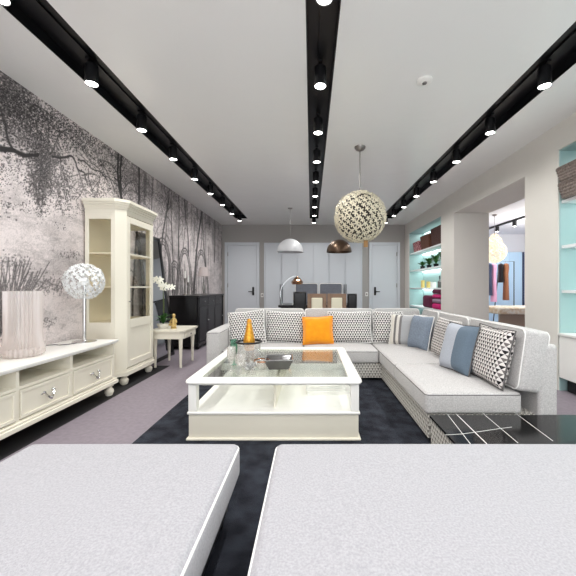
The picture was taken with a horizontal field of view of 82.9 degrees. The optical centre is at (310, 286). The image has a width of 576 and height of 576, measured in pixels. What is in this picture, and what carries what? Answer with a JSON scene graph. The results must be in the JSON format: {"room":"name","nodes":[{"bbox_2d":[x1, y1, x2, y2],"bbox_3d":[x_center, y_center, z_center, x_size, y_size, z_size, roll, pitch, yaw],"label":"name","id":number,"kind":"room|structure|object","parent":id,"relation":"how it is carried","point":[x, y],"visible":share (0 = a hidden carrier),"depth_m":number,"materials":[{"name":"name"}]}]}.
{"room":"living room","nodes":[
{"label":"living room","id":0,"kind":"room"},
{"bbox_2d":[0,71,221,354],"bbox_3d":[-2.780,-0.347,3.715,0.120,3.095,12.430,0,0,0],"label":"wall","id":1,"kind":"structure","parent":0,"point":[49,162],"depth_m":3.49,"materials":[{"name":"paper"}]},
{"bbox_2d":[0,366,168,459],"bbox_3d":[-2.435,1.199,1.225,0.570,0.002,7.450,0,0,0],"label":"trim","id":2,"kind":"structure","parent":1,"relation":"attached to","point":[18,440],"depth_m":2.98,"materials":[{"name":"black"}]},
{"bbox_2d":[0,339,118,439],"bbox_3d":[-2.429,0.895,2.750,0.542,0.610,1.840,0,0,0],"label":"media console","id":3,"kind":"object","parent":2,"relation":"on","point":[33,389],"visible":0.99,"depth_m":2.83,"materials":[{"name":"white paint"}]},
{"bbox_2d":[1,291,43,358],"bbox_3d":[-2.460,0.312,2.780,0.309,0.555,0.307,0,0,0],"label":"glass vase","id":4,"kind":"object","parent":3,"relation":"on","point":[29,349],"visible":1,"depth_m":2.77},
{"bbox_2d":[43,263,105,345],"bbox_3d":[-2.460,0.167,3.468,0.430,0.846,0.457,0,0,0],"label":"table lamp","id":5,"kind":"object","parent":3,"relation":"on","point":[83,282],"visible":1,"depth_m":3.46,"materials":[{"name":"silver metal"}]},
{"bbox_2d":[82,198,157,384],"bbox_3d":[-2.447,0.075,4.300,0.505,2.250,0.950,0,0,0],"label":"display cabinet","id":6,"kind":"object","parent":2,"relation":"on","point":[109,222],"visible":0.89,"depth_m":4.00,"materials":[{"name":"beige paint"}]},
{"bbox_2d":[90,252,147,258],"bbox_3d":[-2.494,-0.409,4.300,0.388,0.018,0.800,0,0,0],"label":"shelf","id":7,"kind":"object","parent":6,"relation":"attached to","point":[105,255],"depth_m":4.00,"materials":[{"name":"beige"}]},
{"bbox_2d":[0,0,575,224],"bbox_3d":[0.075,-1.975,3.765,5.790,0.160,12.530,0,0,0],"label":"ceiling","id":8,"kind":"structure","parent":0,"point":[226,79],"depth_m":3.06,"materials":[{"name":"white paint"}]},
{"bbox_2d":[1,0,246,217],"bbox_3d":[-1.917,-1.955,3.240,0.337,0.120,11.480,0,0,0],"label":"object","id":9,"kind":"structure","parent":8,"relation":"attached to","point":[39,17],"depth_m":2.97,"materials":[{"name":"black"}]},
{"bbox_2d":[0,0,10,5],"bbox_3d":[-1.917,-1.875,2.000,0.106,0.205,0.110,0,0,43],"label":"ceiling spotlight","id":10,"kind":"object","parent":9,"relation":"attached to","point":[2,2],"visible":1,"depth_m":2.03,"materials":[{"name":"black metal"}]},
{"bbox_2d":[84,56,98,87],"bbox_3d":[-1.917,-1.875,2.840,0.106,0.205,0.110,0,0,43],"label":"ceiling spotlight","id":11,"kind":"object","parent":9,"relation":"attached to","point":[91,69],"visible":1,"depth_m":2.81,"materials":[{"name":"black metal"}]},
{"bbox_2d":[136,110,146,132],"bbox_3d":[-1.917,-1.875,3.680,0.106,0.205,0.110,0,0,43],"label":"ceiling spotlight","id":12,"kind":"object","parent":9,"relation":"attached to","point":[141,119],"visible":1,"depth_m":3.64,"materials":[{"name":"black metal"}]},
{"bbox_2d":[169,143,176,160],"bbox_3d":[-1.917,-1.875,4.520,0.106,0.205,0.110,0,0,43],"label":"ceiling spotlight","id":13,"kind":"object","parent":9,"relation":"attached to","point":[172,149],"visible":1,"depth_m":4.48,"materials":[{"name":"black metal"}]},
{"bbox_2d":[191,166,197,180],"bbox_3d":[-1.917,-1.875,5.360,0.106,0.205,0.110,0,0,43],"label":"ceiling spotlight","id":14,"kind":"object","parent":9,"relation":"attached to","point":[194,172],"visible":1,"depth_m":5.32,"materials":[{"name":"black metal"}]},
{"bbox_2d":[208,182,212,194],"bbox_3d":[-1.917,-1.875,6.200,0.106,0.205,0.110,0,0,43],"label":"ceiling spotlight","id":15,"kind":"object","parent":9,"relation":"attached to","point":[210,187],"visible":1,"depth_m":6.16,"materials":[{"name":"black metal"}]},
{"bbox_2d":[277,207,302,253],"bbox_3d":[-0.500,-1.365,7.800,0.630,1.060,0.630,0,0,0],"label":"dome pendant","id":16,"kind":"object","parent":8,"relation":"hanging from","point":[289,246],"visible":1,"depth_m":7.59,"materials":[{"name":"silver metal"}]},
{"bbox_2d":[306,0,340,217],"bbox_3d":[0.082,-1.955,3.240,0.236,0.120,11.480,0,0,0],"label":"trim","id":17,"kind":"structure","parent":8,"relation":"attached to","point":[322,22],"depth_m":2.93,"materials":[{"name":"black"}]},
{"bbox_2d":[312,185,317,196],"bbox_3d":[0.082,-1.875,6.365,0.106,0.205,0.110,0,0,43],"label":"ceiling spotlight","id":18,"kind":"object","parent":17,"relation":"attached to","point":[315,189],"visible":1,"depth_m":6.33,"materials":[{"name":"black metal"}]},
{"bbox_2d":[313,169,318,182],"bbox_3d":[0.082,-1.875,5.492,0.106,0.205,0.110,0,0,43],"label":"ceiling spotlight","id":19,"kind":"object","parent":17,"relation":"attached to","point":[315,173],"visible":1,"depth_m":5.45,"materials":[{"name":"black metal"}]},
{"bbox_2d":[313,146,319,163],"bbox_3d":[0.082,-1.875,4.619,0.106,0.205,0.110,0,0,43],"label":"ceiling spotlight","id":20,"kind":"object","parent":17,"relation":"attached to","point":[316,153],"visible":1,"depth_m":4.58,"materials":[{"name":"black metal"}]},
{"bbox_2d":[314,113,322,134],"bbox_3d":[0.082,-1.875,3.746,0.106,0.205,0.110,0,0,43],"label":"ceiling spotlight","id":21,"kind":"object","parent":17,"relation":"attached to","point":[318,121],"visible":1,"depth_m":3.70,"materials":[{"name":"black metal"}]},
{"bbox_2d":[314,59,325,89],"bbox_3d":[0.082,-1.875,2.873,0.106,0.205,0.110,0,0,43],"label":"ceiling spotlight","id":22,"kind":"object","parent":17,"relation":"attached to","point":[320,69],"visible":1,"depth_m":2.83,"materials":[{"name":"black metal"}]},
{"bbox_2d":[316,0,332,5],"bbox_3d":[0.082,-1.875,2.000,0.106,0.205,0.110,0,0,43],"label":"ceiling spotlight","id":23,"kind":"object","parent":17,"relation":"attached to","point":[319,2],"visible":1,"depth_m":2.03,"materials":[{"name":"black metal"}]},
{"bbox_2d":[327,239,351,252],"bbox_3d":[0.675,-1.365,7.800,0.600,1.060,0.600,0,0,0],"label":"dome pendant","id":24,"kind":"object","parent":8,"relation":"hanging from","point":[336,246],"visible":0.97,"depth_m":7.60,"materials":[{"name":"brown metal"}]},
{"bbox_2d":[334,145,386,246],"bbox_3d":[0.666,-1.210,4.401,0.713,1.370,0.708,0,0,0],"label":"globe pendant","id":25,"kind":"object","parent":8,"relation":"hanging from","point":[360,215],"visible":1,"depth_m":4.18,"materials":[{"name":"beige metal"}]},
{"bbox_2d":[417,75,432,85],"bbox_3d":[1.040,-1.877,2.975,0.136,0.037,0.136,0,0,0],"label":"smoke detector","id":26,"kind":"object","parent":8,"relation":"attached to","point":[424,80],"visible":1,"depth_m":2.95,"materials":[{"name":"white paint"}]},
{"bbox_2d":[386,21,575,217],"bbox_3d":[2.065,-1.955,3.240,0.356,0.120,11.480,0,0,0],"label":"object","id":27,"kind":"structure","parent":8,"relation":"attached to","point":[562,53],"depth_m":3.54,"materials":[{"name":"black"}]},
{"bbox_2d":[430,169,436,182],"bbox_3d":[2.065,-1.875,5.492,0.106,0.205,0.110,0,0,43],"label":"ceiling spotlight","id":28,"kind":"object","parent":27,"relation":"attached to","point":[433,174],"visible":1,"depth_m":5.46,"materials":[{"name":"black metal"}]},
{"bbox_2d":[452,146,459,163],"bbox_3d":[2.065,-1.875,4.619,0.106,0.205,0.110,0,0,43],"label":"ceiling spotlight","id":29,"kind":"object","parent":27,"relation":"attached to","point":[456,152],"visible":1,"depth_m":4.58,"materials":[{"name":"black metal"}]},
{"bbox_2d":[485,113,494,134],"bbox_3d":[2.065,-1.875,3.746,0.106,0.205,0.110,0,0,43],"label":"ceiling spotlight","id":30,"kind":"object","parent":27,"relation":"attached to","point":[489,121],"visible":1,"depth_m":3.71,"materials":[{"name":"black metal"}]},
{"bbox_2d":[537,59,551,89],"bbox_3d":[2.065,-1.875,2.873,0.106,0.205,0.110,0,0,43],"label":"ceiling spotlight","id":31,"kind":"object","parent":27,"relation":"attached to","point":[544,72],"visible":1,"depth_m":2.84,"materials":[{"name":"black metal"}]},
{"bbox_2d":[0,343,575,461],"bbox_3d":[3.190,1.250,4.700,12.020,0.100,14.400,0,0,0],"label":"floor","id":32,"kind":"structure","parent":0,"point":[122,419],"depth_m":3.18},
{"bbox_2d":[136,231,174,363],"bbox_3d":[-2.578,0.170,5.420,0.294,2.067,0.760,0,0,0],"label":"leaning mirror","id":33,"kind":"object","parent":32,"relation":"on","point":[158,267],"visible":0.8,"depth_m":5.44,"materials":[{"name":"black paint"}]},
{"bbox_2d":[153,326,197,367],"bbox_3d":[-2.130,0.920,5.080,0.540,0.560,0.640,0,0,0],"label":"side table","id":34,"kind":"object","parent":32,"relation":"on","point":[181,332],"visible":0.97,"depth_m":4.82,"materials":[{"name":"beige paint"}]},
{"bbox_2d":[153,276,175,328],"bbox_3d":[-2.288,0.234,5.058,0.339,0.813,0.382,0,0,-26],"label":"potted orchid","id":35,"kind":"object","parent":34,"relation":"on","point":[163,319],"visible":0.98,"depth_m":4.99,"materials":[{"name":"white"}]},
{"bbox_2d":[169,314,176,328],"bbox_3d":[-2.120,0.525,5.008,0.127,0.230,0.113,0,0,0],"label":"figurine","id":36,"kind":"object","parent":34,"relation":"on","point":[173,320],"visible":1,"depth_m":4.99,"materials":[{"name":"brown"}]},
{"bbox_2d":[169,294,223,349],"bbox_3d":[-2.410,0.682,7.070,0.580,1.035,1.790,0,0,0],"label":"sideboard","id":37,"kind":"object","parent":32,"relation":"on","point":[205,312],"visible":0.73,"depth_m":6.21,"materials":[{"name":"black paint"}]},
{"bbox_2d":[198,267,208,294],"bbox_3d":[-2.360,-0.135,7.150,0.250,0.600,0.250,0,0,0],"label":"lamp","id":38,"kind":"object","parent":37,"relation":"on","point":[203,271],"visible":1,"depth_m":7.08,"materials":[{"name":"silver metal"}]},
{"bbox_2d":[132,378,430,575],"bbox_3d":[0.120,1.192,2.450,2.960,0.013,4.300,0,0,0],"label":"area rug","id":39,"kind":"object","parent":32,"relation":"on","point":[383,419],"visible":0.02,"depth_m":2.48,"materials":[{"name":"carpet"}]},
{"bbox_2d":[0,444,239,575],"bbox_3d":[-0.907,0.990,1.105,1.099,0.393,1.184,0,0,0],"label":"ottoman","id":40,"kind":"object","parent":39,"relation":"on","point":[66,509],"visible":1,"depth_m":1.19,"materials":[{"name":"white fabric"}]},
{"bbox_2d":[186,347,361,440],"bbox_3d":[-0.289,0.951,3.183,1.374,0.471,1.391,0,0,0],"label":"coffee table","id":41,"kind":"object","parent":39,"relation":"on","point":[260,404],"visible":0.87,"depth_m":2.52,"materials":[{"name":"beige paint"}]},
{"bbox_2d":[230,339,237,365],"bbox_3d":[-0.716,0.606,3.020,0.068,0.235,0.067,0,0,0],"label":"goblet","id":42,"kind":"object","parent":41,"relation":"on","point":[233,344],"visible":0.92,"depth_m":3.00,"materials":[{"name":"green glass"}]},
{"bbox_2d":[230,339,237,356],"bbox_3d":[-0.716,0.568,3.020,0.068,0.160,0.067,0,0,0],"label":"bowl","id":43,"kind":"object","parent":42,"relation":"on","point":[233,341],"depth_m":2.99,"materials":[{"name":"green glass"}]},
{"bbox_2d":[236,339,261,367],"bbox_3d":[-0.563,0.605,2.950,0.238,0.234,0.238,0,0,0],"label":"ice bucket","id":44,"kind":"object","parent":41,"relation":"on","point":[251,350],"visible":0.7,"depth_m":2.87,"materials":[{"name":"clear glass"}]},
{"bbox_2d":[243,319,254,342],"bbox_3d":[-0.561,0.496,2.950,0.104,0.419,0.104,0,0,0],"label":"champagne bottle","id":45,"kind":"object","parent":44,"relation":"in","point":[249,337],"visible":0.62,"depth_m":2.92,"materials":[{"name":"orange glass"}]},
{"bbox_2d":[244,360,256,371],"bbox_3d":[-0.504,0.666,2.700,0.106,0.114,0.153,0,0,0],"label":"candle holder","id":46,"kind":"object","parent":41,"relation":"on","point":[249,366],"visible":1,"depth_m":2.68,"materials":[{"name":"clear glass"}]},
{"bbox_2d":[264,354,292,369],"bbox_3d":[-0.288,0.677,2.930,0.250,0.092,0.250,0,0,-5],"label":"square dish","id":47,"kind":"object","parent":41,"relation":"on","point":[277,361],"visible":1,"depth_m":2.84,"materials":[{"name":"grey"}]},
{"bbox_2d":[307,385,349,394],"bbox_3d":[0.160,0.951,3.020,0.400,0.028,0.240,0,0,-2],"label":"book","id":48,"kind":"object","parent":41,"relation":"on","point":[347,392],"visible":0.36,"depth_m":2.91,"materials":[{"name":"white paper"}]},
{"bbox_2d":[306,385,345,390],"bbox_3d":[0.140,0.925,3.040,0.360,0.024,0.220,0,0,3],"label":"book","id":49,"kind":"object","parent":48,"relation":"on","point":[343,388],"visible":0.48,"depth_m":2.94,"materials":[{"name":"white paper"}]},
{"bbox_2d":[307,385,342,387],"bbox_3d":[0.120,0.907,3.060,0.330,0.012,0.210,0,0,-6],"label":"book","id":50,"kind":"object","parent":49,"relation":"on","point":[308,386],"visible":0.36,"depth_m":2.97,"materials":[{"name":"white paper"}]},
{"bbox_2d":[207,308,556,437],"bbox_3d":[0.271,0.749,3.742,3.149,0.873,2.657,0,0,0],"label":"sofa","id":51,"kind":"object","parent":39,"relation":"on","point":[415,376],"visible":0.56,"depth_m":2.73,"materials":[{"name":"grey fabric"}]},
{"bbox_2d":[228,309,266,345],"bbox_3d":[-0.887,0.562,4.492,0.547,0.500,0.211,0,0,-5],"label":"cushion","id":52,"kind":"object","parent":51,"relation":"on","point":[237,321],"visible":0.75,"depth_m":4.45,"materials":[{"name":"white fabric"}]},
{"bbox_2d":[222,342,302,362],"bbox_3d":[-0.615,0.871,4.440,1.030,0.185,0.720,0,0,0],"label":"seat cushion","id":53,"kind":"object","parent":51,"relation":"on","point":[297,356],"depth_m":4.09,"materials":[{"name":"grey fabric"}]},
{"bbox_2d":[235,308,303,329],"bbox_3d":[-0.610,0.557,4.833,1.034,0.488,0.251,0,0,0],"label":"cushion","id":54,"kind":"object","parent":51,"relation":"on","point":[238,309],"depth_m":4.77,"materials":[{"name":"grey fabric"}]},
{"bbox_2d":[265,310,305,343],"bbox_3d":[-0.369,0.569,4.614,0.584,0.468,0.177,0,0,3],"label":"cushion","id":55,"kind":"object","parent":51,"relation":"on","point":[287,327],"visible":0.85,"depth_m":4.56,"materials":[{"name":"white fabric"}]},
{"bbox_2d":[302,316,333,344],"bbox_3d":[0.095,0.600,4.505,0.444,0.394,0.182,0,0,4],"label":"cushion","id":56,"kind":"object","parent":51,"relation":"on","point":[316,330],"visible":1,"depth_m":4.45,"materials":[{"name":"orange fabric"}]},
{"bbox_2d":[304,308,372,336],"bbox_3d":[0.410,0.557,4.833,1.034,0.488,0.251,0,0,0],"label":"cushion","id":57,"kind":"object","parent":51,"relation":"on","point":[310,312],"depth_m":4.76,"materials":[{"name":"grey fabric"}]},
{"bbox_2d":[303,342,378,362],"bbox_3d":[0.380,0.871,4.440,0.960,0.185,0.720,0,0,0],"label":"seat cushion","id":58,"kind":"object","parent":51,"relation":"on","point":[357,352],"depth_m":4.08,"materials":[{"name":"grey fabric"}]},
{"bbox_2d":[327,311,371,342],"bbox_3d":[0.549,0.568,4.614,0.629,0.441,0.176,0,0,-3],"label":"cushion","id":59,"kind":"object","parent":51,"relation":"on","point":[347,326],"visible":0.88,"depth_m":4.56,"materials":[{"name":"white fabric"}]},
{"bbox_2d":[372,311,402,342],"bbox_3d":[1.089,0.568,4.613,0.430,0.440,0.171,0,0,11],"label":"cushion","id":60,"kind":"object","parent":51,"relation":"on","point":[381,320],"visible":0.67,"depth_m":4.58,"materials":[{"name":"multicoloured fabric"}]},
{"bbox_2d":[373,308,418,314],"bbox_3d":[1.260,0.557,4.833,0.694,0.488,0.251,0,0,0],"label":"cushion","id":61,"kind":"object","parent":51,"relation":"on","point":[406,311],"depth_m":4.77,"materials":[{"name":"grey fabric"}]},
{"bbox_2d":[370,342,439,377],"bbox_3d":[1.230,0.871,4.088,0.740,0.185,1.423,0,0,0],"label":"seat cushion","id":62,"kind":"object","parent":51,"relation":"on","point":[389,356],"depth_m":3.77,"materials":[{"name":"grey fabric"}]},
{"bbox_2d":[388,314,426,344],"bbox_3d":[1.300,0.582,4.380,0.490,0.412,0.204,0,0,31],"label":"cushion","id":63,"kind":"object","parent":51,"relation":"on","point":[400,324],"visible":0.55,"depth_m":4.37,"materials":[{"name":"grey fabric"}]},
{"bbox_2d":[407,314,434,351],"bbox_3d":[1.389,0.576,4.122,0.203,0.425,0.374,0,0,-21],"label":"cushion","id":64,"kind":"object","parent":51,"relation":"on","point":[421,327],"visible":1,"depth_m":4.03,"materials":[{"name":"blue fabric"}]},
{"bbox_2d":[423,309,446,345],"bbox_3d":[1.668,0.557,4.380,0.251,0.488,0.614,0,0,0],"label":"cushion","id":65,"kind":"object","parent":51,"relation":"on","point":[434,313],"depth_m":4.21,"materials":[{"name":"grey fabric"}]},
{"bbox_2d":[431,317,461,355],"bbox_3d":[1.502,0.574,3.640,0.174,0.429,0.608,0,0,0],"label":"cushion","id":66,"kind":"object","parent":51,"relation":"on","point":[441,324],"visible":0.56,"depth_m":3.68,"materials":[{"name":"white fabric"}]},
{"bbox_2d":[395,364,520,413],"bbox_3d":[1.230,0.871,2.912,0.740,0.185,0.931,0,0,0],"label":"seat cushion","id":67,"kind":"object","parent":51,"relation":"on","point":[436,389],"depth_m":2.49,"materials":[{"name":"grey fabric"}]},
{"bbox_2d":[439,321,480,376],"bbox_3d":[1.382,0.567,3.041,0.215,0.443,0.442,0,0,-12],"label":"cushion","id":68,"kind":"object","parent":51,"relation":"on","point":[459,342],"visible":0.96,"depth_m":2.93,"materials":[{"name":"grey fabric"}]},
{"bbox_2d":[439,312,482,324],"bbox_3d":[1.668,0.557,3.690,0.251,0.488,0.794,0,0,0],"label":"cushion","id":69,"kind":"object","parent":51,"relation":"on","point":[465,320],"depth_m":3.58,"materials":[{"name":"grey fabric"}]},
{"bbox_2d":[470,323,516,390],"bbox_3d":[1.500,0.559,2.720,0.186,0.458,0.528,0,0,0],"label":"cushion","id":70,"kind":"object","parent":51,"relation":"on","point":[494,349],"visible":0.84,"depth_m":2.57,"materials":[{"name":"grey fabric"}]},
{"bbox_2d":[470,319,548,392],"bbox_3d":[1.668,0.557,2.860,0.251,0.488,0.894,0,0,0],"label":"cushion","id":71,"kind":"object","parent":51,"relation":"on","point":[529,367],"depth_m":2.42,"materials":[{"name":"grey fabric"}]},
{"bbox_2d":[247,444,575,575],"bbox_3d":[0.670,0.990,1.105,1.713,0.393,1.184,0,0,0],"label":"ottoman","id":72,"kind":"object","parent":39,"relation":"on","point":[328,509],"visible":1,"depth_m":1.16,"materials":[{"name":"white fabric"}]},
{"bbox_2d":[293,292,305,309],"bbox_3d":[-0.235,0.651,7.018,0.270,1.102,0.524,0,0,0],"label":"dining chair","id":73,"kind":"object","parent":32,"relation":"on","point":[299,298],"visible":0.26,"depth_m":6.78,"materials":[{"name":"black paint"}]},
{"bbox_2d":[295,283,317,302],"bbox_3d":[-0.120,0.545,8.655,0.640,1.310,0.630,0,0,0],"label":"upholstered armchair","id":74,"kind":"object","parent":32,"relation":"on","point":[308,288],"visible":0.24,"depth_m":8.84,"materials":[{"name":"fabric"}]},
{"bbox_2d":[278,303,346,307],"bbox_3d":[0.120,0.805,7.800,1.720,0.790,0.960,0,0,0],"label":"dining table","id":75,"kind":"object","parent":32,"relation":"on","point":[288,305],"visible":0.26,"depth_m":7.36,"materials":[{"name":"black paint"}]},
{"bbox_2d":[280,276,302,304],"bbox_3d":[-0.458,0.072,7.620,0.545,0.676,0.280,0,0,0],"label":"lamp","id":76,"kind":"object","parent":75,"relation":"on","point":[296,280],"visible":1,"depth_m":7.55,"materials":[{"name":"silver metal"}]},
{"bbox_2d":[264,243,361,307],"bbox_3d":[0.065,-0.070,9.859,2.970,2.540,0.138,0,0,0],"label":"wardrobe","id":77,"kind":"object","parent":32,"relation":"on","point":[314,265],"visible":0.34,"depth_m":9.82,"materials":[{"name":"white paint"}]},
{"bbox_2d":[307,294,326,307],"bbox_3d":[0.125,0.671,7.018,0.400,1.062,0.524,0,0,0],"label":"dining chair","id":78,"kind":"object","parent":32,"relation":"on","point":[313,300],"visible":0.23,"depth_m":6.79,"materials":[{"name":"wood"}]},
{"bbox_2d":[319,283,341,293],"bbox_3d":[0.540,0.545,8.655,0.640,1.310,0.630,0,0,0],"label":"upholstered armchair","id":79,"kind":"object","parent":32,"relation":"on","point":[324,288],"visible":0.2,"depth_m":8.84,"materials":[{"name":"fabric"}]},
{"bbox_2d":[327,294,345,307],"bbox_3d":[0.540,0.671,7.018,0.400,1.062,0.524,0,0,0],"label":"dining chair","id":80,"kind":"object","parent":32,"relation":"on","point":[333,300],"visible":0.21,"depth_m":6.79,"materials":[{"name":"wood"}]},
{"bbox_2d":[347,294,356,307],"bbox_3d":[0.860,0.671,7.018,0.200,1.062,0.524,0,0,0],"label":"dining chair","id":81,"kind":"object","parent":32,"relation":"on","point":[351,298],"visible":0.33,"depth_m":6.78,"materials":[{"name":"black paint"}]},
{"bbox_2d":[429,412,575,443],"bbox_3d":[1.575,1.072,2.114,1.451,0.256,0.667,0,0,0],"label":"end table","id":82,"kind":"object","parent":32,"relation":"on","point":[445,429],"visible":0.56,"depth_m":2.17,"materials":[{"name":"black glass"}]},
{"bbox_2d":[495,261,514,305],"bbox_3d":[5.870,0.197,10.200,1.030,2.007,0.440,0,0,0],"label":"rail","id":83,"kind":"object","parent":32,"relation":"on","point":[495,261],"visible":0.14,"depth_m":10.20,"materials":[{"name":"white metal"}]},
{"bbox_2d":[489,263,492,294],"bbox_3d":[5.585,-0.280,10.170,0.162,1.080,0.234,0,0,0],"label":"garment","id":84,"kind":"object","parent":83,"relation":"hanging from","point":[490,265],"visible":0.52,"depth_m":10.07,"materials":[{"name":"blue fabric"}]},
{"bbox_2d":[490,263,496,301],"bbox_3d":[5.725,-0.180,10.170,0.162,1.280,0.234,0,0,0],"label":"garment","id":85,"kind":"object","parent":83,"relation":"hanging from","point":[494,266],"visible":0.78,"depth_m":10.09,"materials":[{"name":"pink fabric"}]},
{"bbox_2d":[497,263,503,282],"bbox_3d":[5.945,-0.480,10.170,0.162,0.680,0.234,0,0,0],"label":"garment","id":86,"kind":"object","parent":83,"relation":"hanging from","point":[500,266],"visible":0.94,"depth_m":10.10,"materials":[{"name":"black fabric"}]},
{"bbox_2d":[503,263,508,299],"bbox_3d":[6.105,-0.205,10.170,0.162,1.230,0.234,0,0,0],"label":"garment","id":87,"kind":"object","parent":83,"relation":"hanging from","point":[506,266],"visible":0.94,"depth_m":10.09,"materials":[{"name":"brown fabric"}]},
{"bbox_2d":[489,252,524,321],"bbox_3d":[6.740,0.010,11.305,0.920,2.380,0.690,0,0,0],"label":"wardrobe","id":88,"kind":"object","parent":32,"relation":"on","point":[518,258],"visible":0.56,"depth_m":10.98,"materials":[{"name":"blue paint"}]},
{"bbox_2d":[489,306,524,326],"bbox_3d":[4.950,0.830,7.575,1.700,0.740,1.050,0,0,0],"label":"countertop","id":89,"kind":"structure","parent":32,"relation":"on","point":[514,315],"depth_m":7.14,"materials":[{"name":"beige stone"}]},
{"bbox_2d":[557,333,575,394],"bbox_3d":[3.063,0.865,2.363,0.426,0.670,2.796,0,0,0],"label":"base cabinet","id":90,"kind":"object","parent":32,"relation":"on","point":[567,341],"visible":1,"depth_m":3.64,"materials":[{"name":"white wood"}]},
{"bbox_2d":[222,225,404,324],"bbox_3d":[0.375,-0.347,9.990,6.390,3.095,0.120,0,0,0],"label":"wall","id":91,"kind":"structure","parent":0,"point":[263,234],"depth_m":9.93,"materials":[{"name":"grey paint"}]},
{"bbox_2d":[225,242,259,323],"bbox_3d":[-2.100,-0.080,9.882,1.060,2.560,0.094,0,0,0],"label":"door","id":92,"kind":"structure","parent":91,"relation":"in","point":[242,259],"depth_m":9.90,"materials":[{"name":"white paint"}]},
{"bbox_2d":[369,242,399,308],"bbox_3d":[2.240,-0.080,9.882,0.940,2.560,0.094,0,0,0],"label":"door","id":93,"kind":"structure","parent":91,"relation":"in","point":[384,257],"depth_m":9.90,"materials":[{"name":"white paint"}]},
{"bbox_2d":[405,112,575,389],"bbox_3d":[3.220,-0.347,3.715,0.700,3.095,12.430,0,0,0],"label":"wall","id":94,"kind":"structure","parent":0,"point":[529,173],"depth_m":4.75,"materials":[{"name":"beige paint"}]},
{"bbox_2d":[409,217,440,314],"bbox_3d":[3.087,-0.185,8.348,0.404,2.770,2.345,0,0,0],"label":"shelving unit","id":95,"kind":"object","parent":94,"relation":"attached to","point":[415,295],"depth_m":9.51,"materials":[{"name":"teal"}]},
{"bbox_2d":[410,243,440,254],"bbox_3d":[3.088,-0.954,8.348,0.377,0.044,2.319,0,0,0],"label":"wall shelf","id":96,"kind":"object","parent":94,"relation":"attached to","point":[437,247],"visible":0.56,"depth_m":8.38,"materials":[{"name":"white"}]},
{"bbox_2d":[413,241,420,251],"bbox_3d":[3.070,-1.119,9.100,0.300,0.284,0.580,0,0,0],"label":"wicker basket","id":97,"kind":"object","parent":96,"relation":"on","point":[416,245],"visible":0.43,"depth_m":9.01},
{"bbox_2d":[420,233,431,249],"bbox_3d":[3.070,-1.159,8.420,0.300,0.364,0.680,0,0,0],"label":"wicker basket","id":98,"kind":"object","parent":96,"relation":"on","point":[426,240],"visible":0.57,"depth_m":8.30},
{"bbox_2d":[430,225,440,245],"bbox_3d":[3.070,-1.194,7.660,0.300,0.434,0.700,0,0,0],"label":"wicker basket","id":99,"kind":"object","parent":96,"relation":"on","point":[435,232],"visible":0.44,"depth_m":7.63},
{"bbox_2d":[410,266,440,271],"bbox_3d":[3.088,-0.458,8.348,0.377,0.044,2.319,0,0,0],"label":"wall shelf","id":100,"kind":"object","parent":94,"relation":"attached to","point":[435,267],"visible":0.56,"depth_m":8.28,"materials":[{"name":"white"}]},
{"bbox_2d":[431,253,439,266],"bbox_3d":[3.070,-0.660,7.980,0.300,0.358,0.362,0,0,0],"label":"potted plant","id":101,"kind":"object","parent":100,"relation":"on","point":[435,259],"visible":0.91,"depth_m":7.94,"materials":[{"name":"green plant"}]},
{"bbox_2d":[410,305,440,310],"bbox_3d":[3.088,0.542,8.348,0.377,0.044,2.319,0,0,0],"label":"wall shelf","id":102,"kind":"object","parent":94,"relation":"attached to","point":[418,306],"visible":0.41,"depth_m":8.38,"materials":[{"name":"white"}]},
{"bbox_2d":[423,295,434,307],"bbox_3d":[3.070,0.364,8.250,0.300,0.310,0.560,0,0,0],"label":"cushion","id":103,"kind":"object","parent":102,"relation":"on","point":[427,299],"visible":0.52,"depth_m":8.15,"materials":[{"name":"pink fabric"}]},
{"bbox_2d":[559,141,575,390],"bbox_3d":[3.087,-0.195,2.363,0.404,2.790,2.826,0,0,0],"label":"shelving unit","id":104,"kind":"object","parent":94,"relation":"attached to","point":[567,212],"depth_m":3.76,"materials":[{"name":"teal"}]},
{"bbox_2d":[562,196,575,203],"bbox_3d":[3.088,-0.978,2.363,0.377,0.044,2.800,0,0,0],"label":"wall shelf","id":105,"kind":"object","parent":94,"relation":"attached to","point":[572,200],"visible":1,"depth_m":3.67,"materials":[{"name":"white"}]},
{"bbox_2d":[558,176,575,198],"bbox_3d":[3.020,-1.093,3.400,0.420,0.184,0.700,0,0,0],"label":"wicker basket","id":106,"kind":"object","parent":105,"relation":"on","point":[567,188],"visible":0.98,"depth_m":3.58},
{"bbox_2d":[556,159,575,181],"bbox_3d":[3.000,-1.269,3.400,0.440,0.164,0.680,0,0,0],"label":"wicker basket","id":107,"kind":"object","parent":106,"relation":"on","point":[566,171],"visible":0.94,"depth_m":3.56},
{"bbox_2d":[562,243,575,248],"bbox_3d":[3.088,-0.458,2.363,0.377,0.044,2.800,0,0,0],"label":"wall shelf","id":108,"kind":"object","parent":94,"relation":"attached to","point":[569,246],"visible":1,"depth_m":3.66,"materials":[{"name":"white"}]},
{"bbox_2d":[489,198,524,233],"bbox_3d":[6.335,-1.945,7.500,5.530,0.100,8.600,0,0,0],"label":"ceiling","id":109,"kind":"structure","parent":0,"point":[515,210],"depth_m":8.99,"materials":[{"name":"white"}]},
{"bbox_2d":[489,214,507,262],"bbox_3d":[4.800,-1.258,8.497,0.586,1.273,0.586,0,0,0],"label":"globe pendant","id":110,"kind":"object","parent":109,"relation":"hanging from","point":[497,240],"visible":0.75,"depth_m":8.35,"materials":[{"name":"beige metal"}]},
{"bbox_2d":[489,216,524,231],"bbox_3d":[5.700,-1.795,9.350,0.110,0.200,2.900,0,0,0],"label":"track light","id":111,"kind":"object","parent":109,"relation":"attached to","point":[514,221],"visible":0.4,"depth_m":9.30,"materials":[{"name":"black metal"}]},
{"bbox_2d":[489,234,524,252],"bbox_3d":[6.335,-0.347,11.750,5.530,3.095,0.100,0,0,0],"label":"wall","id":112,"kind":"structure","parent":0,"point":[513,242],"depth_m":11.70,"materials":[{"name":"white"}]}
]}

